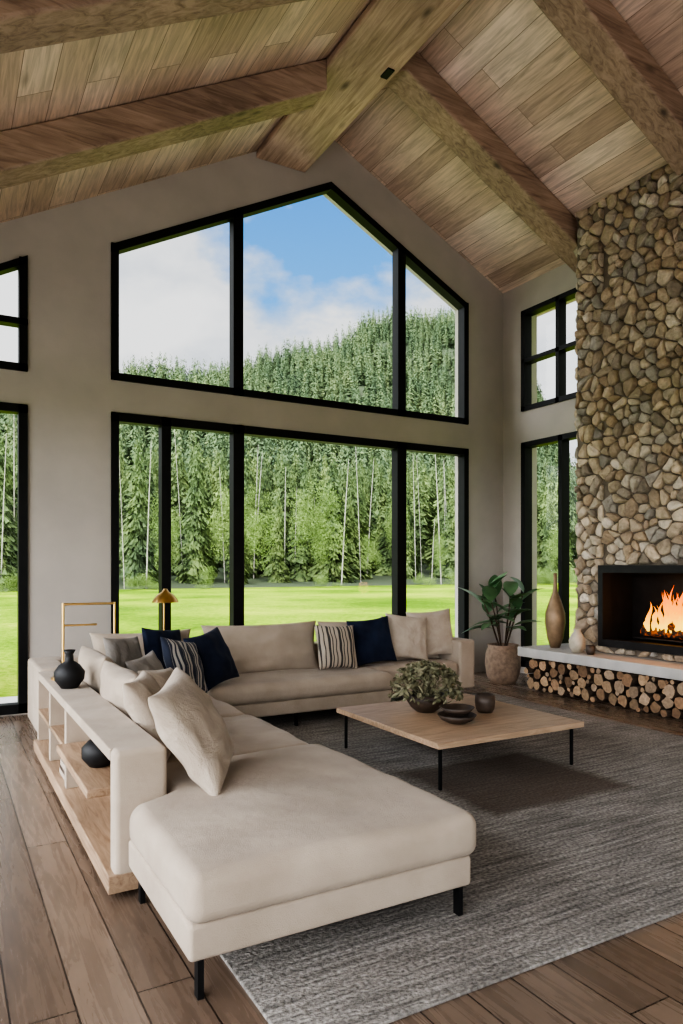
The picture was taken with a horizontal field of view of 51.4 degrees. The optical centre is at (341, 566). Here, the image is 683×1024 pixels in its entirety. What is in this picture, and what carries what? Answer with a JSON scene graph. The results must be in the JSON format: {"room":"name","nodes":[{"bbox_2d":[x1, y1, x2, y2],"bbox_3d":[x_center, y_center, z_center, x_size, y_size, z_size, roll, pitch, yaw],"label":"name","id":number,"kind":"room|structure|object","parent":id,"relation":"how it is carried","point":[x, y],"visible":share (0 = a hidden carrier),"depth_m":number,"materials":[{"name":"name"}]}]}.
{"room":"living room","nodes":[
{"label":"living room","id":0,"kind":"room"},
{"bbox_2d":[0,141,502,716],"bbox_3d":[-1.534,-2.120,8.956,9.750,7.440,0.300,0,0,-29],"label":"wall","id":1,"kind":"structure","parent":0,"point":[69,392],"depth_m":8.15,"materials":[{"name":"beige paint"}]},
{"bbox_2d":[0,402,27,714],"bbox_3d":[-4.058,-0.090,7.407,1.430,3.340,0.150,0,0,-29],"label":"door","id":2,"kind":"structure","parent":1,"relation":"in","point":[21,410],"depth_m":7.67,"materials":[{"name":"black metal"}]},
{"bbox_2d":[0,255,27,371],"bbox_3d":[-4.058,-2.750,7.407,1.430,1.260,0.150,0,0,-29],"label":"window","id":3,"kind":"structure","parent":1,"relation":"in","point":[20,264],"depth_m":7.67,"materials":[{"name":"black metal"}]},
{"bbox_2d":[111,412,468,638],"bbox_3d":[-0.394,-0.110,9.480,5.230,3.340,0.150,0,0,-29],"label":"window","id":4,"kind":"structure","parent":1,"relation":"in","point":[236,433],"depth_m":8.92,"materials":[{"name":"black metal"}]},
{"bbox_2d":[111,182,468,424],"bbox_3d":[-0.394,-3.665,9.480,5.230,3.030,0.150,0,0,-29],"label":"window","id":5,"kind":"structure","parent":1,"relation":"in","point":[401,257],"depth_m":9.29,"materials":[{"name":"black metal"}]},
{"bbox_2d":[256,0,463,171],"bbox_3d":[2.021,-5.431,4.246,0.700,0.462,11.400,0,0,-29],"label":"ridge beam","id":6,"kind":"structure","parent":1,"relation":"attached to","point":[387,33],"depth_m":7.44,"materials":[{"name":"brown wood"}]},
{"bbox_2d":[380,67,394,79],"bbox_3d":[0.420,-5.338,7.676,0.110,0.305,0.591,0,0,-17],"label":"bracket","id":7,"kind":"object","parent":6,"relation":"attached to","point":[388,72],"visible":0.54,"depth_m":7.46,"materials":[{"name":"black metal"}]},
{"bbox_2d":[474,665,485,671],"bbox_3d":[-0.441,1.550,9.390,6.820,0.100,0.020,0,0,-29],"label":"baseboard","id":8,"kind":"structure","parent":1,"relation":"attached to","point":[478,668],"depth_m":10.82,"materials":[{"name":"beige paint"}]},
{"bbox_2d":[0,0,682,316],"bbox_3d":[1.347,-4.175,3.864,10.350,3.930,12.600,0,0,-29],"label":"ceiling","id":9,"kind":"structure","parent":0,"point":[505,59],"depth_m":7.67,"materials":[{"name":"brown wood"}]},
{"bbox_2d":[0,0,305,53],"bbox_3d":[-1.469,-3.743,4.627,5.000,3.069,0.360,0,0,-29],"label":"beam","id":10,"kind":"structure","parent":9,"relation":"attached to","point":[24,24],"depth_m":4.53,"materials":[{"name":"brown wood"}]},
{"bbox_2d":[0,59,326,188],"bbox_3d":[-2.409,-3.743,6.289,5.000,3.069,0.360,0,0,-29],"label":"beam","id":11,"kind":"structure","parent":9,"relation":"attached to","point":[29,153],"depth_m":6.52,"materials":[{"name":"brown wood"}]},
{"bbox_2d":[382,52,576,272],"bbox_3d":[1.877,-4.882,8.714,3.450,1.898,0.360,0,0,-29],"label":"beam","id":12,"kind":"structure","parent":9,"relation":"attached to","point":[417,84],"depth_m":8.53,"materials":[{"name":"brown wood"}]},
{"bbox_2d":[533,0,682,174],"bbox_3d":[2.535,-5.044,6.892,2.800,1.573,0.360,0,0,-29],"label":"beam","id":13,"kind":"structure","parent":9,"relation":"attached to","point":[596,31],"depth_m":6.95,"materials":[{"name":"brown wood"}]},
{"bbox_2d":[0,671,682,1023],"bbox_3d":[1.347,1.660,3.864,9.750,0.120,12.000,0,0,-29],"label":"floor","id":14,"kind":"structure","parent":0,"point":[72,951],"depth_m":2.89,"materials":[{"name":"brown wood"}]},
{"bbox_2d":[34,671,166,894],"bbox_3d":[-1.764,1.230,4.804,0.320,0.680,3.100,0,0,-29],"label":"console shelf","id":15,"kind":"object","parent":14,"relation":"on","point":[99,803],"visible":0.74,"depth_m":3.96,"materials":[{"name":"wood"}]},
{"bbox_2d":[59,759,64,780],"bbox_3d":[-1.887,1.425,5.051,0.190,0.107,0.250,0,0,-29],"label":"book stack","id":16,"kind":"object","parent":15,"relation":"in","point":[62,765],"visible":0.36,"depth_m":4.99,"materials":[{"name":"paper"}]},
{"bbox_2d":[54,649,84,688],"bbox_3d":[-2.026,0.758,5.288,0.220,0.280,0.220,0,0,-29],"label":"vase","id":17,"kind":"object","parent":15,"relation":"on","point":[69,674],"visible":1,"depth_m":5.22,"materials":[{"name":"ceramic"}]},
{"bbox_2d":[51,602,115,680],"bbox_3d":[-2.091,0.595,5.768,0.500,0.609,0.180,0,0,-29],"label":"brass desk lamp","id":18,"kind":"object","parent":15,"relation":"on","point":[93,603],"visible":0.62,"depth_m":5.73,"materials":[{"name":"gold metal"}]},
{"bbox_2d":[81,739,110,767],"bbox_3d":[-1.428,1.094,4.190,0.200,0.150,0.200,0,0,-29],"label":"ceramic jar","id":19,"kind":"object","parent":15,"relation":"on","point":[91,754],"visible":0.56,"depth_m":4.11,"materials":[{"name":"black ceramic"}]},
{"bbox_2d":[152,589,177,629],"bbox_3d":[-1.958,0.919,7.868,0.290,1.362,0.334,0,0,-29],"label":"brass floor lamp","id":20,"kind":"object","parent":14,"relation":"on","point":[165,596],"visible":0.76,"depth_m":7.77,"materials":[{"name":"gold metal"}]},
{"bbox_2d":[28,616,475,999],"bbox_3d":[0.327,1.092,5.920,4.920,1.015,5.018,0,0,-29],"label":"sectional sofa","id":21,"kind":"object","parent":14,"relation":"on","point":[297,836],"visible":0.61,"depth_m":3.18,"materials":[{"name":"fabric"}]},
{"bbox_2d":[103,636,141,668],"bbox_3d":[-1.970,0.860,6.490,0.218,0.467,0.477,0,0,28],"label":"throw pillow","id":22,"kind":"object","parent":21,"relation":"on","point":[121,651],"visible":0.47,"depth_m":6.40,"materials":[{"name":"grey fabric"}]},
{"bbox_2d":[125,650,163,673],"bbox_3d":[-1.548,0.920,5.786,0.258,0.435,0.485,0,0,16],"label":"throw pillow","id":23,"kind":"object","parent":21,"relation":"on","point":[149,662],"visible":0.34,"depth_m":5.71,"materials":[{"name":"grey fabric"}]},
{"bbox_2d":[122,671,171,760],"bbox_3d":[-1.146,0.900,4.348,0.322,0.460,0.520,0,0,-4],"label":"throw pillow","id":24,"kind":"object","parent":21,"relation":"on","point":[136,693],"visible":0.49,"depth_m":4.12,"materials":[{"name":"fabric"}]},
{"bbox_2d":[138,667,173,688],"bbox_3d":[-1.287,0.940,5.244,0.279,0.409,0.543,0,0,14],"label":"throw pillow","id":25,"kind":"object","parent":21,"relation":"on","point":[162,676],"visible":0.23,"depth_m":5.13,"materials":[{"name":"fabric"}]},
{"bbox_2d":[141,628,180,668],"bbox_3d":[-1.722,0.840,6.905,0.226,0.528,0.546,0,0,32],"label":"throw pillow","id":26,"kind":"object","parent":21,"relation":"on","point":[151,638],"visible":0.45,"depth_m":6.77,"materials":[{"name":"blue fabric"}]},
{"bbox_2d":[160,637,207,692],"bbox_3d":[-1.398,0.880,6.331,0.270,0.542,0.574,0,0,26],"label":"throw pillow","id":27,"kind":"object","parent":21,"relation":"on","point":[184,656],"visible":0.71,"depth_m":6.25,"materials":[{"name":"blue fabric"}]},
{"bbox_2d":[148,667,234,795],"bbox_3d":[-0.774,0.850,3.744,0.385,0.557,0.686,0,0,-4],"label":"throw pillow","id":28,"kind":"object","parent":21,"relation":"on","point":[187,721],"visible":0.99,"depth_m":3.49,"materials":[{"name":"fabric"}]},
{"bbox_2d":[183,627,238,690],"bbox_3d":[-1.234,0.870,6.770,0.301,0.557,0.574,0,0,20],"label":"throw pillow","id":29,"kind":"object","parent":21,"relation":"on","point":[218,663],"visible":0.88,"depth_m":6.69,"materials":[{"name":"blue fabric"}]},
{"bbox_2d":[314,625,357,669],"bbox_3d":[-0.056,0.880,7.816,0.515,0.500,0.237,0,0,-28],"label":"throw pillow","id":30,"kind":"object","parent":21,"relation":"on","point":[336,645],"visible":1,"depth_m":7.75,"materials":[{"name":"beige fabric"}]},
{"bbox_2d":[346,615,396,665],"bbox_3d":[0.350,0.850,8.153,0.586,0.562,0.238,0,0,-23],"label":"throw pillow","id":31,"kind":"object","parent":21,"relation":"on","point":[372,638],"visible":0.85,"depth_m":8.09,"materials":[{"name":"blue fabric"}]},
{"bbox_2d":[385,613,427,660],"bbox_3d":[0.773,0.830,8.420,0.582,0.570,0.245,0,0,-13],"label":"throw pillow","id":32,"kind":"object","parent":21,"relation":"on","point":[408,634],"visible":0.81,"depth_m":8.36,"materials":[{"name":"fabric"}]},
{"bbox_2d":[406,608,452,658],"bbox_3d":[1.096,0.810,8.666,0.625,0.601,0.259,0,0,-11],"label":"throw pillow","id":33,"kind":"object","parent":21,"relation":"on","point":[439,637],"visible":0.65,"depth_m":8.61,"materials":[{"name":"fabric"}]},
{"bbox_2d":[220,692,682,1023],"bbox_3d":[0.845,1.592,5.665,5.050,0.016,4.870,0,0,-29],"label":"area rug","id":34,"kind":"object","parent":14,"relation":"on","point":[566,859],"visible":0.41,"depth_m":3.62,"materials":[{"name":"grey carpet"}]},
{"bbox_2d":[336,693,583,790],"bbox_3d":[0.946,1.409,5.953,1.450,0.349,1.470,0,0,-29],"label":"coffee table","id":35,"kind":"object","parent":34,"relation":"on","point":[506,721],"visible":0.94,"depth_m":5.62,"materials":[{"name":"brown wood"}]},
{"bbox_2d":[387,659,463,712],"bbox_3d":[0.731,1.007,6.069,0.645,0.454,0.641,0,0,-29],"label":"potted plant","id":36,"kind":"object","parent":35,"relation":"on","point":[428,699],"visible":1,"depth_m":5.96,"materials":[{"name":"green plant"}]},
{"bbox_2d":[437,703,476,724],"bbox_3d":[0.916,1.171,5.631,0.310,0.127,0.310,0,0,-29],"label":"stacked bowls","id":37,"kind":"object","parent":35,"relation":"on","point":[452,713],"visible":1,"depth_m":5.58,"materials":[{"name":"brown ceramic"}]},
{"bbox_2d":[475,693,494,712],"bbox_3d":[1.222,1.159,6.045,0.172,0.150,0.172,0,0,-29],"label":"cup","id":38,"kind":"object","parent":35,"relation":"on","point":[484,702],"visible":1,"depth_m":5.98,"materials":[{"name":"brown ceramic"}]},
{"bbox_2d":[457,572,544,684],"bbox_3d":[2.229,0.829,9.860,1.287,1.541,1.176,0,0,-29],"label":"rubber plant","id":39,"kind":"object","parent":14,"relation":"on","point":[502,660],"visible":1,"depth_m":9.69,"materials":[{"name":"green plant"}]},
{"bbox_2d":[524,659,682,718],"bbox_3d":[3.277,1.385,8.210,0.470,0.425,2.790,0,0,-29],"label":"firewood stack","id":40,"kind":"object","parent":14,"relation":"on","point":[638,692],"visible":0.84,"depth_m":8.19,"materials":[{"name":"brown wood"}]},
{"bbox_2d":[518,643,682,680],"bbox_3d":[3.502,1.110,8.300,1.030,0.120,3.000,0,0,-30],"label":"hearth slab","id":41,"kind":"object","parent":40,"relation":"on","point":[672,670],"depth_m":8.16,"materials":[{"name":"grey concrete"}]},
{"bbox_3d":[3.716,1.385,8.450,0.510,0.430,2.850,0,0,-30],"label":"hearth base","id":42,"kind":"object","parent":14,"relation":"on","visible":0},
{"bbox_2d":[545,573,565,647],"bbox_3d":[2.793,0.565,9.278,0.260,0.970,0.260,0,0,-29],"label":"bronze vase","id":43,"kind":"object","parent":42,"relation":"on","point":[555,621],"visible":1,"depth_m":9.20,"materials":[{"name":"gold metal"}]},
{"bbox_2d":[569,628,585,652],"bbox_3d":[2.898,0.905,8.728,0.200,0.290,0.200,0,0,-29],"label":"ceramic vase","id":44,"kind":"object","parent":42,"relation":"on","point":[577,642],"visible":1,"depth_m":8.66,"materials":[{"name":"beige ceramic"}]},
{"bbox_2d":[586,645,594,654],"bbox_3d":[2.989,0.995,8.527,0.110,0.110,0.110,0,0,-29],"label":"candle holder","id":45,"kind":"object","parent":42,"relation":"on","point":[590,649],"visible":1,"depth_m":8.49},
{"bbox_2d":[573,164,682,662],"bbox_3d":[3.784,-1.735,8.179,0.657,5.570,2.534,0,0,-29],"label":"stone chimney","id":46,"kind":"object","parent":42,"relation":"on","point":[628,423],"visible":0.95,"depth_m":8.35,"materials":[{"name":"beige stone"}]},
{"bbox_2d":[598,565,682,655],"bbox_3d":[3.748,0.470,8.221,0.640,0.980,1.380,0,0,-29],"label":"fireplace insert","id":47,"kind":"object","parent":46,"relation":"in","point":[625,592],"visible":0.94,"depth_m":8.65,"materials":[{"name":"metal"}]},
{"bbox_2d":[640,618,682,639],"bbox_3d":[3.794,0.698,8.178,0.304,0.249,0.807,0,0,-29],"label":"logs","id":48,"kind":"object","parent":47,"relation":"in","point":[661,633],"visible":0.63,"depth_m":8.15,"materials":[{"name":"black"}]},
{"bbox_2d":[643,586,682,632],"bbox_3d":[3.820,0.477,8.117,0.298,0.546,0.780,0,0,-29],"label":"flames","id":49,"kind":"object","parent":48,"relation":"on","point":[674,612],"visible":0.97,"depth_m":8.12},
{"bbox_2d":[503,263,576,673],"bbox_3d":[5.459,-1.343,6.191,0.300,5.885,11.400,0,0,-29],"label":"wall","id":50,"kind":"structure","parent":0,"point":[519,427],"depth_m":10.82,"materials":[{"name":"beige paint"}]},
{"bbox_2d":[521,431,576,666],"bbox_3d":[3.122,-0.185,10.108,0.150,3.370,1.440,0,0,-29],"label":"window","id":51,"kind":"structure","parent":50,"relation":"in","point":[563,440],"depth_m":10.64,"materials":[{"name":"black metal"}]},
{"bbox_2d":[521,287,576,411],"bbox_3d":[3.122,-3.095,10.108,0.150,1.510,1.440,0,0,-29],"label":"window","id":52,"kind":"structure","parent":50,"relation":"in","point":[559,301],"depth_m":10.22,"materials":[{"name":"black metal"}]},
{"label":"outside","id":53,"kind":"structure","parent":0,"visible":0},
{"bbox_2d":[0,583,576,696],"bbox_3d":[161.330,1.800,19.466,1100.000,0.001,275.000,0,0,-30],"label":"ground","id":54,"kind":"structure","parent":53,"point":[194,608],"depth_m":31.55,"materials":[{"name":"green plant"}]},
{"bbox_2d":[0,696,16,703],"bbox_3d":[0.870,1.725,0.492,30.000,0.130,28.000,0,0,-29],"label":"stone terrace","id":55,"kind":"object","parent":54,"relation":"on","point":[13,698],"visible":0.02,"depth_m":8.89,"materials":[{"name":"white stone"}]},
{"bbox_2d":[0,429,449,588],"bbox_3d":[3.471,-6.093,77.900,86.712,16.195,15.817,0,0,-30],"label":"birch trunks","id":56,"kind":"object","parent":54,"relation":"on","point":[174,429],"visible":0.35,"depth_m":68.16,"materials":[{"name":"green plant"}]},
{"bbox_2d":[0,565,576,592],"bbox_3d":[-0.790,1.144,60.365,63.334,2.779,12.616,0,0,-29],"label":"shrubs","id":57,"kind":"object","parent":54,"relation":"on","point":[547,576],"visible":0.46,"depth_m":59.70,"materials":[{"name":"green plant"}]},
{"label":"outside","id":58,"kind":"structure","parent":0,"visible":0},
{"bbox_2d":[2,333,576,590],"bbox_3d":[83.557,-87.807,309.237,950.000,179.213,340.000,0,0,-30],"label":"hill","id":59,"kind":"structure","parent":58,"point":[377,580],"depth_m":72.97,"materials":[{"name":"plant"}]},
{"bbox_2d":[0,430,576,587],"bbox_3d":[19.157,-8.993,110.321,197.661,22.980,55.642,0,0,-30],"label":"conifer forest edge","id":60,"kind":"object","parent":59,"relation":"on","point":[196,498],"visible":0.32,"depth_m":78.17,"materials":[{"name":"green plant"}]},
{"bbox_2d":[0,305,576,508],"bbox_3d":[74.222,-85.115,306.527,548.441,170.056,256.512,0,0,-30],"label":"hillside","id":61,"kind":"structure","parent":59,"relation":"on","point":[328,367],"depth_m":277.70,"materials":[{"name":"green plant"}]},
{"bbox_2d":[126,480,570,571],"bbox_3d":[6.503,-3.678,75.241,124.891,10.096,13.640,0,0,-30],"label":"deciduous trees","id":62,"kind":"object","parent":59,"relation":"on","point":[317,529],"visible":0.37,"depth_m":64.99,"materials":[{"name":"green plant"}]}
]}

